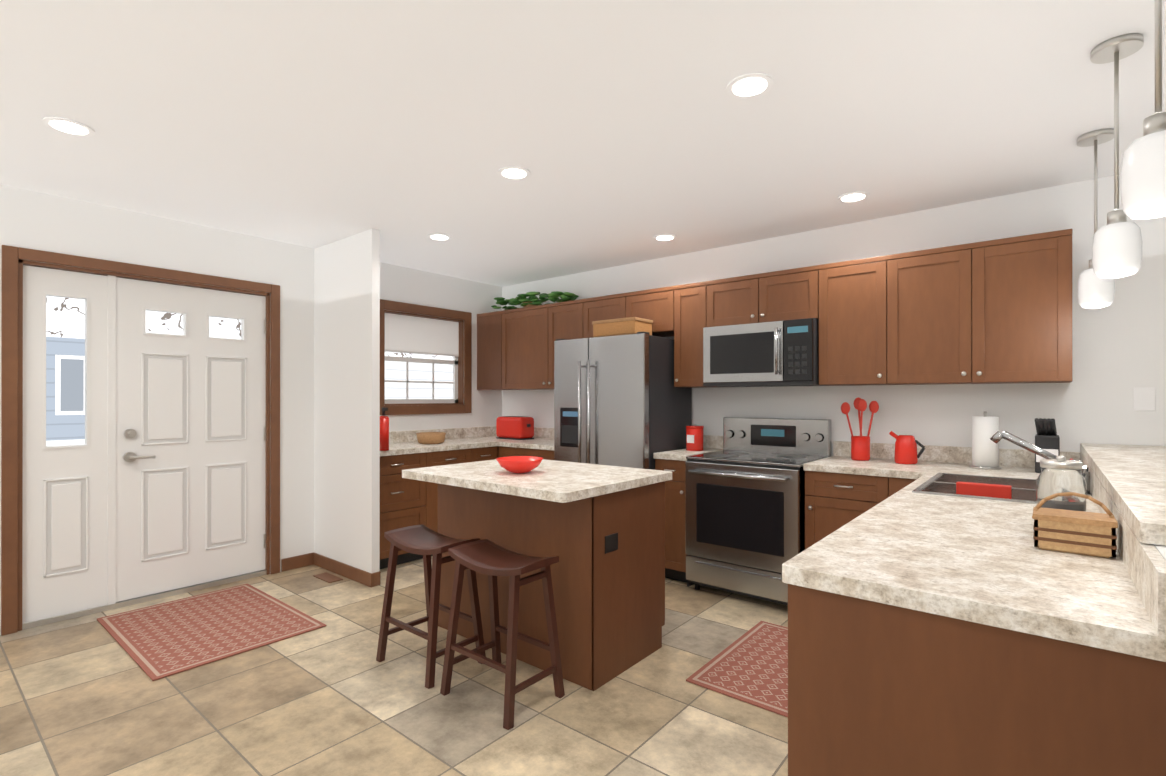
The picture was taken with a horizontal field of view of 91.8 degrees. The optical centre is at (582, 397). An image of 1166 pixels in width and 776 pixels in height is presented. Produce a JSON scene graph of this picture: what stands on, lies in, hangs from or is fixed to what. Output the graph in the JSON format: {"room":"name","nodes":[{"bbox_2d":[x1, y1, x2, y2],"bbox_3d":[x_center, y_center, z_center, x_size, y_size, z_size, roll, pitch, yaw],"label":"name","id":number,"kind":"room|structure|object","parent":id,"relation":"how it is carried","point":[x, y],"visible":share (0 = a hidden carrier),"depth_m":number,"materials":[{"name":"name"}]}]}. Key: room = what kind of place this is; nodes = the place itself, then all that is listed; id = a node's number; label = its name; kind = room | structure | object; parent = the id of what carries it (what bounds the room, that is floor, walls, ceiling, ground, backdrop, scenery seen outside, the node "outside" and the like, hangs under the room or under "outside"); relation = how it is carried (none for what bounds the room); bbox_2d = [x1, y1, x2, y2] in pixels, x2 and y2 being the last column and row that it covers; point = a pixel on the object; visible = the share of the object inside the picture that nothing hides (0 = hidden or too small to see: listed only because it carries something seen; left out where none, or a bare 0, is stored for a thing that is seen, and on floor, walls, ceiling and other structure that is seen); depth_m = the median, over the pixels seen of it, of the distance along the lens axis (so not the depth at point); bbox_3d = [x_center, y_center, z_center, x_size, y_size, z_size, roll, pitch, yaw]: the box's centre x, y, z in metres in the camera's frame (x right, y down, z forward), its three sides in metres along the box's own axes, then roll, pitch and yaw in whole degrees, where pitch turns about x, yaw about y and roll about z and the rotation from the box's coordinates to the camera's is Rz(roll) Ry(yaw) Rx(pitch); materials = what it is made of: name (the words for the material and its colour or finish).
{"room":"kitchen","nodes":[
{"label":"kitchen","id":0,"kind":"room"},
{"bbox_2d":[0,185,503,634],"bbox_3d":[-3.247,0.070,3.234,0.150,2.500,7.320,0,0,39],"label":"wall","id":1,"kind":"structure","parent":0,"point":[28,219],"depth_m":4.30,"materials":[{"name":"white paint"}]},
{"bbox_2d":[1,245,279,635],"bbox_3d":[-2.808,0.238,3.740,0.187,2.165,1.470,0,0,39],"label":"door","id":2,"kind":"structure","parent":1,"relation":"in","point":[163,481],"depth_m":3.62,"materials":[{"name":"white wood"}]},
{"bbox_2d":[380,299,471,414],"bbox_3d":[-1.519,-0.347,5.325,0.170,1.010,1.055,0,0,39],"label":"window","id":3,"kind":"structure","parent":1,"relation":"in","point":[416,332],"depth_m":5.34,"materials":[{"name":"brown wood"}]},
{"bbox_2d":[389,426,495,441],"bbox_3d":[-1.467,0.353,5.265,0.020,0.100,1.934,0,0,39],"label":"backsplash","id":4,"kind":"structure","parent":1,"relation":"attached to","point":[472,432],"depth_m":5.49,"materials":[{"name":"beige stone"}]},
{"bbox_2d":[314,229,379,572],"bbox_3d":[-1.782,0.072,4.231,0.849,2.499,0.060,0,0,39],"label":"wall","id":5,"kind":"structure","parent":0,"point":[347,400],"depth_m":4.14,"materials":[{"name":"white paint"}]},
{"bbox_2d":[311,552,375,586],"bbox_3d":[-1.797,1.273,4.200,0.863,0.094,0.024,0,0,39],"label":"baseboard","id":6,"kind":"structure","parent":5,"relation":"attached to","point":[344,570],"depth_m":4.15,"materials":[{"name":"brown wood"}]},
{"bbox_2d":[0,556,787,775],"bbox_3d":[-0.035,1.367,0.604,8.450,0.100,7.630,0,0,39],"label":"floor","id":7,"kind":"structure","parent":0,"point":[85,695],"depth_m":2.40,"materials":[{"name":"tile"}]},
{"bbox_2d":[97,584,326,680],"bbox_3d":[-2.181,1.315,3.302,1.150,0.008,0.820,0,0,39],"label":"entry rug","id":8,"kind":"object","parent":7,"relation":"on","point":[160,641],"visible":1,"depth_m":3.22,"materials":[{"name":"red fabric"}]},
{"bbox_2d":[313,572,342,582],"bbox_3d":[-1.865,1.318,4.129,0.250,0.005,0.100,0,0,39],"label":"floor vent","id":9,"kind":"object","parent":7,"relation":"in","point":[328,577],"visible":0.93,"depth_m":4.12,"materials":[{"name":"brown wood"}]},
{"bbox_2d":[380,454,435,568],"bbox_3d":[-1.658,0.882,4.561,0.616,0.880,0.604,0,0,39],"label":"base cabinet","id":10,"kind":"object","parent":7,"relation":"on","point":[405,502],"depth_m":4.40,"materials":[{"name":"brown wood"}]},
{"bbox_2d":[380,438,495,457],"bbox_3d":[-1.430,0.422,4.823,0.637,0.040,1.297,0,0,39],"label":"countertop","id":11,"kind":"structure","parent":10,"relation":"on","point":[449,443],"depth_m":4.71,"materials":[{"name":"beige stone"}]},
{"bbox_2d":[380,407,388,450],"bbox_3d":[-1.501,0.238,4.259,0.090,0.324,0.080,0,0,39],"label":"fire extinguisher","id":12,"kind":"object","parent":11,"relation":"on","point":[384,433],"visible":0.94,"depth_m":4.23,"materials":[{"name":"red metal"}]},
{"bbox_2d":[416,432,445,443],"bbox_3d":[-1.321,0.355,4.912,0.250,0.092,0.250,0,0,39],"label":"bowl","id":13,"kind":"object","parent":11,"relation":"on","point":[430,437],"visible":1,"depth_m":4.82,"materials":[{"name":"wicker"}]},
{"bbox_2d":[376,525,485,688],"bbox_3d":[-0.759,1.003,2.821,0.470,0.638,0.340,0,0,39],"label":"stool","id":14,"kind":"object","parent":7,"relation":"on","point":[425,542],"visible":0.96,"depth_m":2.79,"materials":[{"name":"brown wood"}]},
{"bbox_2d":[436,450,463,532],"bbox_3d":[-1.339,0.882,4.951,0.616,0.880,0.517,0,0,39],"label":"base cabinet","id":15,"kind":"object","parent":7,"relation":"on","point":[443,457],"depth_m":4.70,"materials":[{"name":"brown wood"}]},
{"bbox_2d":[464,446,495,462],"bbox_3d":[-1.099,0.883,5.190,0.684,0.880,0.388,0,0,39],"label":"base cabinet","id":16,"kind":"object","parent":7,"relation":"on","point":[474,453],"depth_m":4.98,"materials":[{"name":"brown wood"}]},
{"bbox_2d":[440,539,564,729],"bbox_3d":[-0.358,1.002,2.506,0.470,0.638,0.340,0,0,39],"label":"stool","id":17,"kind":"object","parent":7,"relation":"on","point":[492,560],"visible":1,"depth_m":2.47,"materials":[{"name":"brown wood"}]},
{"bbox_2d":[496,446,553,459],"bbox_3d":[-0.327,0.882,5.137,0.750,0.880,0.685,0,0,39],"label":"base cabinet","id":18,"kind":"object","parent":7,"relation":"on","point":[501,451],"depth_m":4.93,"materials":[{"name":"brown wood"}]},
{"bbox_2d":[480,434,553,449],"bbox_3d":[-0.537,0.423,5.341,1.362,0.040,0.637,0,0,39],"label":"countertop","id":19,"kind":"structure","parent":18,"relation":"on","point":[548,443],"depth_m":5.15,"materials":[{"name":"beige stone"}]},
{"bbox_2d":[496,416,533,439],"bbox_3d":[-0.655,0.294,5.479,0.370,0.216,0.200,0,0,39],"label":"toaster","id":20,"kind":"object","parent":19,"relation":"on","point":[516,427],"visible":1,"depth_m":5.38,"materials":[{"name":"red"}]},
{"bbox_2d":[402,459,671,690],"bbox_3d":[-0.258,0.860,3.070,1.200,0.920,0.900,0,0,39],"label":"kitchen island","id":21,"kind":"object","parent":7,"relation":"on","point":[598,530],"visible":0.79,"depth_m":2.76,"materials":[{"name":"brown wood"}]},
{"bbox_2d":[496,456,542,472],"bbox_3d":[-0.335,0.361,2.992,0.250,0.075,0.250,0,0,39],"label":"bowl","id":22,"kind":"object","parent":21,"relation":"on","point":[518,464],"visible":0.96,"depth_m":2.92,"materials":[{"name":"red ceramic"}]},
{"bbox_2d":[554,331,691,469],"bbox_3d":[0.302,0.426,4.537,0.865,1.792,0.762,0,0,39],"label":"refrigerator","id":23,"kind":"object","parent":7,"relation":"on","point":[621,400],"visible":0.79,"depth_m":4.25,"materials":[{"name":"grey metal"}]},
{"bbox_2d":[592,317,652,336],"bbox_3d":[0.307,-0.534,4.406,0.410,0.125,0.250,0,0,39],"label":"basket","id":24,"kind":"object","parent":23,"relation":"on","point":[621,326],"visible":0.85,"depth_m":4.30,"materials":[{"name":"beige wicker"}]},
{"bbox_2d":[653,435,722,582],"bbox_3d":[0.810,0.811,4.230,0.270,1.020,0.646,0,0,39],"label":"base cabinet","id":25,"kind":"object","parent":7,"relation":"on","point":[673,461],"visible":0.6,"depth_m":4.00,"materials":[{"name":"brown wood"}]},
{"bbox_2d":[686,424,703,450],"bbox_3d":[0.845,0.299,4.273,0.134,0.202,0.135,0,0,39],"label":"canister","id":26,"kind":"object","parent":25,"relation":"on","point":[694,437],"visible":1,"depth_m":4.22,"materials":[{"name":"red metal"}]},
{"bbox_2d":[686,621,787,716],"bbox_3d":[1.008,1.314,2.768,0.640,0.008,0.900,0,0,39],"label":"kitchen rug","id":27,"kind":"object","parent":7,"relation":"on","point":[750,666],"visible":0.52,"depth_m":2.71,"materials":[{"name":"red fabric"}]},
{"bbox_2d":[685,417,830,604],"bbox_3d":[1.183,0.736,3.849,0.770,1.170,0.728,0,0,39],"label":"range","id":28,"kind":"object","parent":7,"relation":"on","point":[745,511],"visible":0.9,"depth_m":3.66,"materials":[{"name":"grey metal"}]},
{"bbox_2d":[805,471,889,546],"bbox_3d":[1.710,0.880,3.510,0.455,0.880,0.616,0,0,39],"label":"base cabinet","id":29,"kind":"object","parent":7,"relation":"on","point":[830,500],"depth_m":3.31,"materials":[{"name":"brown wood"}]},
{"bbox_2d":[803,455,937,478],"bbox_3d":[1.777,0.420,3.443,0.645,0.040,0.636,0,0,39],"label":"countertop","id":30,"kind":"structure","parent":29,"relation":"on","point":[836,464],"depth_m":3.28,"materials":[{"name":"beige stone"}]},
{"bbox_2d":[841,397,878,460],"bbox_3d":[1.766,0.200,3.610,0.223,0.400,0.110,0,0,39],"label":"utensil crock","id":31,"kind":"object","parent":30,"relation":"on","point":[860,447],"visible":1,"depth_m":3.57,"materials":[{"name":"red ceramic"}]},
{"bbox_2d":[889,431,924,463],"bbox_3d":[1.957,0.303,3.414,0.194,0.193,0.124,0,0,39],"label":"pitcher","id":32,"kind":"object","parent":30,"relation":"on","point":[905,449],"visible":1,"depth_m":3.37,"materials":[{"name":"red"}]},
{"bbox_2d":[890,479,913,494],"bbox_3d":[1.953,0.880,3.311,0.287,0.880,0.616,0,0,39],"label":"base cabinet","id":33,"kind":"object","parent":7,"relation":"on","point":[894,483],"depth_m":3.10,"materials":[{"name":"brown wood"}]},
{"bbox_2d":[788,587,1165,775],"bbox_3d":[0.935,0.877,1.387,0.635,0.880,0.645,0,0,39],"label":"base cabinet","id":34,"kind":"object","parent":7,"relation":"on","point":[874,689],"depth_m":1.13,"materials":[{"name":"brown wood"}]},
{"bbox_2d":[782,463,1165,662],"bbox_3d":[1.600,0.416,2.205,0.651,0.045,2.776,0,0,39],"label":"countertop","id":35,"kind":"structure","parent":34,"relation":"on","point":[958,557],"depth_m":1.29,"materials":[{"name":"beige stone"}]},
{"bbox_2d":[910,471,1036,502],"bbox_3d":[1.798,0.492,2.509,0.467,0.201,0.757,0,0,39],"label":"sink","id":36,"kind":"object","parent":35,"relation":"in","point":[1014,488],"depth_m":2.57,"materials":[{"name":"silver metal"}]},
{"bbox_2d":[969,411,1001,469],"bbox_3d":[2.274,0.239,3.193,0.150,0.319,0.150,0,0,39],"label":"paper towel roll","id":37,"kind":"object","parent":35,"relation":"on","point":[985,448],"visible":0.98,"depth_m":3.15,"materials":[{"name":"white paper"}]},
{"bbox_2d":[990,431,1089,494],"bbox_3d":[1.961,0.272,2.428,0.340,0.254,0.228,0,0,39],"label":"faucet","id":38,"kind":"object","parent":35,"relation":"on","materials":[{"name":"silver metal"}]},
{"bbox_2d":[1035,418,1059,472],"bbox_3d":[2.452,0.254,2.984,0.101,0.290,0.177,0,0,39],"label":"knife block","id":39,"kind":"object","parent":35,"relation":"on","point":[1047,437],"visible":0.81,"depth_m":2.94,"materials":[{"name":"grey plastic"}]},
{"bbox_2d":[1037,455,1085,511],"bbox_3d":[1.409,0.284,1.665,0.112,0.226,0.112,0,0,39],"label":"glass jar","id":40,"kind":"object","parent":35,"relation":"on","point":[1060,474],"visible":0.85,"depth_m":1.63,"materials":[{"name":"white"}]},
{"bbox_2d":[1032,492,1117,557],"bbox_3d":[1.278,0.322,1.474,0.168,0.149,0.126,0,0,39],"label":"basket","id":41,"kind":"object","parent":35,"relation":"on","point":[1080,532],"visible":1,"depth_m":1.43,"materials":[{"name":"wood"}]},
{"bbox_2d":[1154,544,1165,560],"bbox_3d":[1.898,0.804,1.960,0.119,1.028,2.779,0,0,39],"label":"wall","id":42,"kind":"structure","parent":7,"relation":"on","point":[1161,549],"depth_m":1.07,"materials":[{"name":"white paint"}]},
{"bbox_2d":[1080,443,1165,545],"bbox_3d":[1.992,0.318,1.871,0.420,0.140,2.795,0,0,39],"label":"countertop","id":43,"kind":"structure","parent":42,"relation":"on","point":[1132,478],"depth_m":1.68,"materials":[{"name":"stone"}]},
{"bbox_2d":[1086,460,1165,634],"bbox_3d":[1.837,0.345,1.997,0.020,0.107,2.756,0,0,39],"label":"backsplash","id":44,"kind":"structure","parent":42,"relation":"attached to","point":[1146,567],"depth_m":1.10,"materials":[{"name":"beige stone"}]},
{"bbox_2d":[0,0,1165,286],"bbox_3d":[-0.035,-1.233,0.608,8.450,0.100,7.630,0,0,39],"label":"ceiling","id":45,"kind":"structure","parent":0,"point":[624,132],"depth_m":2.36,"materials":[{"name":"white paint"}]},
{"bbox_2d":[42,116,94,136],"bbox_3d":[-2.236,-1.176,2.458,0.169,0.009,0.169,0,0,-6],"label":"recessed light","id":46,"kind":"object","parent":45,"relation":"in","point":[68,126],"depth_m":2.44,"materials":[{"name":"white plastic"}]},
{"bbox_2d":[427,233,450,240],"bbox_3d":[-1.052,-1.173,4.138,0.169,0.009,0.169,0,0,-6],"label":"recessed light","id":47,"kind":"object","parent":45,"relation":"in","point":[435,236],"depth_m":4.12,"materials":[{"name":"white plastic"}]},
{"bbox_2d":[498,166,529,179],"bbox_3d":[-0.360,-1.175,2.963,0.169,0.009,0.169,0,0,-6],"label":"recessed light","id":48,"kind":"object","parent":45,"relation":"in","point":[508,172],"depth_m":2.95,"materials":[{"name":"white plastic"}]},
{"bbox_2d":[653,234,676,240],"bbox_3d":[0.602,-1.173,4.152,0.169,0.009,0.169,0,0,-6],"label":"recessed light","id":49,"kind":"object","parent":45,"relation":"in","point":[661,237],"depth_m":4.13,"materials":[{"name":"white plastic"}]},
{"bbox_2d":[726,72,772,98],"bbox_3d":[0.631,-1.176,2.137,0.169,0.009,0.169,0,0,-6],"label":"recessed light","id":50,"kind":"object","parent":45,"relation":"in","point":[749,85],"depth_m":2.12,"materials":[{"name":"white plastic"}]},
{"bbox_2d":[837,191,868,202],"bbox_3d":[1.587,-1.174,3.319,0.169,0.009,0.169,0,0,-6],"label":"recessed light","id":51,"kind":"object","parent":45,"relation":"in","point":[850,197],"depth_m":3.31,"materials":[{"name":"white plastic"}]},
{"bbox_2d":[1077,128,1114,308],"bbox_3d":[2.310,-0.791,2.544,0.130,0.780,0.130,0,0,39],"label":"pendant light","id":52,"kind":"object","parent":45,"relation":"hanging from","point":[1095,291],"visible":0.81,"depth_m":2.52,"materials":[{"name":"white glass"}]},
{"bbox_2d":[1090,33,1143,278],"bbox_3d":[1.791,-0.792,1.896,0.130,0.780,0.130,0,0,39],"label":"pendant light","id":53,"kind":"object","parent":45,"relation":"hanging from","point":[1117,247],"visible":1,"depth_m":1.87,"materials":[{"name":"white glass"}]},
{"bbox_2d":[1120,0,1165,218],"bbox_3d":[1.279,-0.793,1.256,0.130,0.780,0.130,0,0,39],"label":"pendant light","id":54,"kind":"object","parent":45,"relation":"hanging from","point":[1143,182],"visible":1,"depth_m":1.24,"materials":[{"name":"white glass"}]},
{"bbox_2d":[504,174,1165,455],"bbox_3d":[2.336,0.070,3.498,8.450,2.500,0.150,0,0,39],"label":"wall","id":55,"kind":"structure","parent":0,"point":[1118,350],"depth_m":3.41,"materials":[{"name":"white paint"}]},
{"bbox_2d":[477,310,512,389],"bbox_3d":[-0.807,-0.462,5.752,0.426,0.770,0.346,0,0,39],"label":"upper cabinet","id":56,"kind":"object","parent":55,"relation":"attached to","point":[491,325],"depth_m":5.61,"materials":[{"name":"brown wood"}]},
{"bbox_2d":[505,303,552,389],"bbox_3d":[-0.425,-0.462,5.439,0.676,0.770,0.346,0,0,39],"label":"upper cabinet","id":57,"kind":"object","parent":55,"relation":"attached to","point":[528,330],"depth_m":5.29,"materials":[{"name":"brown wood"}]},
{"bbox_2d":[491,291,578,309],"bbox_3d":[-0.482,-0.938,5.481,1.100,0.179,0.263,0,0,39],"label":"ivy plant","id":58,"kind":"object","parent":57,"relation":"on","point":[532,300],"visible":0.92,"depth_m":5.40,"materials":[{"name":"green plant"}]},
{"bbox_2d":[532,427,553,437],"bbox_3d":[-0.334,0.353,5.573,1.342,0.100,0.020,0,0,39],"label":"backsplash","id":59,"kind":"structure","parent":55,"relation":"attached to","point":[538,432],"depth_m":5.61,"materials":[{"name":"beige stone"}]},
{"bbox_2d":[553,299,584,388],"bbox_3d":[-0.072,-0.463,5.149,0.467,0.770,0.346,0,0,39],"label":"upper cabinet","id":60,"kind":"object","parent":55,"relation":"attached to","point":[568,316],"depth_m":4.98,"materials":[{"name":"brown wood"}]},
{"bbox_2d":[585,286,672,337],"bbox_3d":[0.455,-0.678,4.717,0.894,0.340,0.346,0,0,39],"label":"upper cabinet","id":61,"kind":"object","parent":55,"relation":"attached to","point":[656,305],"depth_m":4.52,"materials":[{"name":"brown wood"}]},
{"bbox_2d":[673,281,706,387],"bbox_3d":[0.905,-0.464,4.348,0.269,0.770,0.346,0,0,39],"label":"upper cabinet","id":62,"kind":"object","parent":55,"relation":"attached to","point":[688,299],"depth_m":4.22,"materials":[{"name":"brown wood"}]},
{"bbox_2d":[705,265,820,326],"bbox_3d":[1.315,-0.679,4.012,0.789,0.340,0.346,0,0,39],"label":"upper cabinet","id":63,"kind":"object","parent":55,"relation":"attached to","point":[790,294],"depth_m":3.85,"materials":[{"name":"brown wood"}]},
{"bbox_2d":[703,318,827,386],"bbox_3d":[1.277,-0.293,3.964,0.770,0.427,0.465,0,0,39],"label":"over-the-range microwave","id":64,"kind":"object","parent":63,"relation":"attached to","point":[775,353],"visible":0.96,"depth_m":3.78,"materials":[{"name":"grey metal"}]},
{"bbox_2d":[819,253,900,385],"bbox_3d":[1.796,-0.465,3.617,0.452,0.770,0.346,0,0,39],"label":"upper cabinet","id":65,"kind":"object","parent":55,"relation":"attached to","point":[860,323],"depth_m":3.47,"materials":[{"name":"brown wood"}]},
{"bbox_2d":[834,441,971,462],"bbox_3d":[2.224,0.350,3.475,1.296,0.100,0.020,0,0,39],"label":"backsplash","id":66,"kind":"structure","parent":55,"relation":"attached to","point":[932,454],"depth_m":3.52,"materials":[{"name":"beige stone"}]},
{"bbox_2d":[901,229,1072,384],"bbox_3d":[2.228,-0.465,3.262,0.897,0.770,0.346,0,0,39],"label":"upper cabinet","id":67,"kind":"object","parent":55,"relation":"attached to","point":[997,311],"depth_m":3.06,"materials":[{"name":"brown wood"}]},
{"bbox_2d":[1134,388,1154,410],"bbox_3d":[2.907,0.010,2.925,0.080,0.120,0.010,0,0,39],"label":"switch plate","id":68,"kind":"object","parent":55,"relation":"attached to","point":[1144,399],"visible":1,"depth_m":2.92,"materials":[{"name":"white plastic"}]},
{"label":"outside","id":69,"kind":"structure","parent":0,"visible":0},
{"bbox_2d":[46,296,452,445],"bbox_3d":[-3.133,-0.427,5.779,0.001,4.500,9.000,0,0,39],"label":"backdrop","id":70,"kind":"structure","parent":69,"point":[65,371],"depth_m":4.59,"materials":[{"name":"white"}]}
]}

